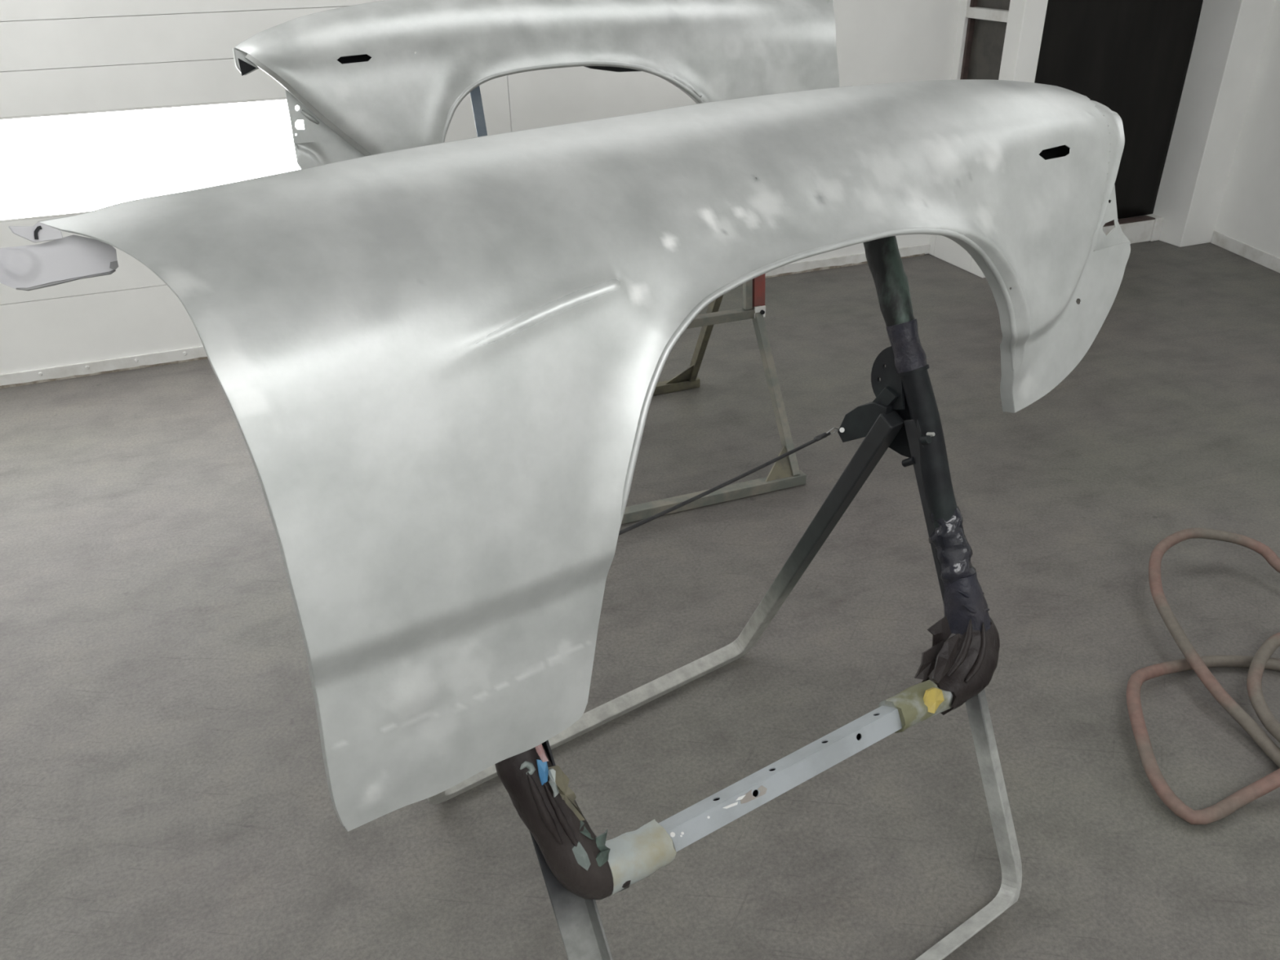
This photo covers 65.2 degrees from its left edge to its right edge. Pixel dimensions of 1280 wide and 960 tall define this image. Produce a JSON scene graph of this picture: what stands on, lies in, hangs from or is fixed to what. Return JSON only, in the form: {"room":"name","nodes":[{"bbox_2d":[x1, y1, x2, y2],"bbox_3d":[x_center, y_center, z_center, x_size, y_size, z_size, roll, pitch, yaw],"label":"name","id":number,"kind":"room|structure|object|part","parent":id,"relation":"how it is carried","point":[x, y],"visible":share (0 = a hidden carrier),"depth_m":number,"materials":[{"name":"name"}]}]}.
{"room":"auto body shop","nodes":[
{"label":"auto body shop","id":0,"kind":"room"},
{"bbox_2d":[0,0,960,373],"bbox_3d":[-1.441,-1.750,3.456,6.110,2.700,0.100,-12,31,-18],"label":"wall","id":1,"kind":"structure","parent":0,"point":[57,56],"depth_m":3.69,"materials":[{"name":"white paint"}]},
{"bbox_2d":[0,97,304,222],"bbox_3d":[-2.440,-1.022,3.374,2.920,0.345,0.030,-12,31,-18],"label":"wall light","id":2,"kind":"object","parent":1,"relation":"attached to","point":[73,163],"visible":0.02,"depth_m":3.57,"materials":[{"name":"white plastic"}]},
{"bbox_2d":[0,244,930,388],"bbox_3d":[-1.399,-0.573,4.059,6.110,0.046,0.014,-12,31,-18],"label":"baseboard","id":3,"kind":"structure","parent":1,"relation":"attached to","point":[89,367],"depth_m":3.89,"materials":[{"name":"white wood"}]},
{"bbox_2d":[0,240,1279,959],"bbox_3d":[0.531,0.684,1.904,8.100,0.080,6.900,-12,31,-18],"label":"floor","id":4,"kind":"structure","parent":0,"point":[165,793],"depth_m":2.27,"materials":[{"name":"paint"}]},
{"bbox_2d":[470,85,806,524],"bbox_3d":[-0.132,-0.588,2.894,1.020,1.182,0.811,-12,31,-18],"label":"stand","id":5,"kind":"object","parent":4,"relation":"on","point":[784,473],"visible":0.38,"depth_m":2.98,"materials":[{"name":"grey metal"}]},
{"bbox_2d":[232,0,839,179],"bbox_3d":[-0.176,-0.935,2.671,1.628,0.672,0.353,-13,31,-19],"label":"car fender","id":6,"kind":"object","parent":5,"relation":"attached to","point":[357,80],"visible":0.65,"depth_m":2.40,"materials":[{"name":"metal"}]},
{"bbox_3d":[-0.705,-0.722,2.435,0.229,0.229,0.028,-12,31,-18],"label":"valance panel","id":7,"kind":"part","parent":6,"relation":"part of","materials":[{"name":"metal"}]},
{"bbox_3d":[0.222,-0.497,3.418,0.025,0.456,0.287,-10,31,-16],"label":"leg","id":8,"kind":"part","parent":5,"relation":"part of","materials":[{"name":"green metal"}]},
{"bbox_3d":[0.307,-0.783,2.855,0.036,0.611,0.042,-12,31,-18],"label":"post","id":9,"kind":"part","parent":5,"relation":"part of","materials":[{"name":"grey metal"}]},
{"bbox_3d":[0.340,-0.781,2.871,0.052,0.632,0.044,-12,31,-18],"label":"red post","id":10,"kind":"part","parent":5,"relation":"part of","materials":[{"name":"metal"}]},
{"bbox_3d":[0.359,-0.503,2.996,0.034,0.034,0.006,-12,31,-18],"label":"bolt plate","id":11,"kind":"part","parent":5,"relation":"part of","materials":[{"name":"silver metal"}]},
{"bbox_3d":[0.406,-0.267,3.005,0.025,0.456,0.302,-13,32,-20],"label":"leg","id":12,"kind":"part","parent":5,"relation":"part of","materials":[{"name":"grey metal"}]},
{"bbox_2d":[426,235,1022,959],"bbox_3d":[0.106,0.191,1.564,0.879,1.167,0.831,-19,34,-29],"label":"stand","id":13,"kind":"object","parent":4,"relation":"on","point":[579,867],"visible":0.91,"depth_m":1.60,"materials":[{"name":"black metal"}]},
{"bbox_2d":[0,79,1130,831],"bbox_3d":[0.090,-0.165,1.389,1.720,0.646,0.399,-21,35,-31],"label":"car fender","id":14,"kind":"object","parent":13,"relation":"attached to","point":[437,367],"visible":1,"depth_m":1.09,"materials":[{"name":"metal"}]},
{"bbox_3d":[0.019,0.256,1.811,0.811,0.783,0.427,-19,34,-29],"label":"frame","id":15,"kind":"part","parent":13,"relation":"part of","materials":[{"name":"grey metal"}]},
{"bbox_3d":[0.240,0.431,1.503,0.856,0.805,0.401,-19,34,-29],"label":"frame","id":16,"kind":"part","parent":13,"relation":"part of","materials":[{"name":"grey metal"}]},
{"bbox_3d":[0.209,0.417,1.466,0.487,0.028,0.029,-19,34,-29],"label":"rail","id":17,"kind":"part","parent":13,"relation":"part of","materials":[{"name":"white metal"}]},
{"bbox_3d":[0.221,0.432,1.454,0.487,0.042,0.015,-19,34,-29],"label":"rail","id":18,"kind":"part","parent":13,"relation":"part of","materials":[{"name":"white metal"}]},
{"bbox_3d":[0.409,-0.129,1.674,0.026,0.071,0.071,-18,33,-27],"label":"clamp arm","id":19,"kind":"part","parent":13,"relation":"part of","materials":[{"name":"black metal"}]},
{"bbox_3d":[0.410,-0.173,1.640,0.005,0.114,0.079,-18,33,-27],"label":"pivot plate","id":20,"kind":"part","parent":13,"relation":"part of","materials":[{"name":"black metal"}]},
{"bbox_2d":[1126,528,1279,824],"bbox_3d":[1.352,0.407,2.180,0.501,0.103,1.002,14,33,24],"label":"air hose","id":21,"kind":"object","parent":4,"relation":"on","point":[1262,660],"visible":1,"depth_m":2.13,"materials":[{"name":"brown rubber"}]},
{"bbox_2d":[928,0,1048,277],"bbox_3d":[1.537,-2.248,4.241,0.115,2.700,0.525,-12,31,-18],"label":"wall partition","id":22,"kind":"structure","parent":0,"point":[1026,18],"depth_m":4.25,"materials":[{"name":"white paint"}]},
{"bbox_2d":[960,0,1010,79],"bbox_3d":[1.525,-2.063,4.310,0.055,1.190,0.283,-12,31,-18],"label":"window","id":23,"kind":"structure","parent":22,"relation":"in","point":[987,22],"depth_m":4.41,"materials":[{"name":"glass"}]},
{"bbox_2d":[1034,0,1203,218],"bbox_3d":[2.112,-2.397,4.364,1.093,2.581,0.041,-12,31,-18],"label":"door","id":24,"kind":"structure","parent":22,"relation":"in","point":[1131,58],"depth_m":4.68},
{"bbox_2d":[1102,215,1155,226],"bbox_3d":[2.127,-1.244,4.954,1.040,0.006,0.060,-12,31,-18],"label":"trim","id":25,"kind":"structure","parent":22,"relation":"attached to","point":[1143,218],"depth_m":5.06,"materials":[{"name":"brown wood"}]},
{"bbox_2d":[1102,213,1164,244],"bbox_3d":[2.073,-1.297,5.165,1.090,0.118,0.510,-12,31,-18],"label":"trim","id":26,"kind":"structure","parent":22,"relation":"attached to","point":[1146,230],"depth_m":5.09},
{"bbox_2d":[1152,0,1275,247],"bbox_3d":[2.717,-2.522,4.687,0.285,2.700,0.645,-12,31,-18],"label":"wall pillar","id":27,"kind":"structure","parent":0,"point":[1230,37],"depth_m":4.80,"materials":[{"name":"white paint"}]},
{"bbox_2d":[1214,0,1279,257],"bbox_3d":[3.391,-0.921,1.825,0.120,2.700,6.137,-5,30,-7],"label":"wall","id":28,"kind":"structure","parent":0,"point":[1249,214],"depth_m":4.74,"materials":[{"name":"white paint"}]},
{"bbox_2d":[1210,231,1279,273],"bbox_3d":[3.352,0.241,2.452,0.008,0.062,6.107,-5,30,-7],"label":"baseboard","id":29,"kind":"structure","parent":28,"relation":"attached to","point":[1264,259],"depth_m":4.86,"materials":[{"name":"white wood"}]}
]}

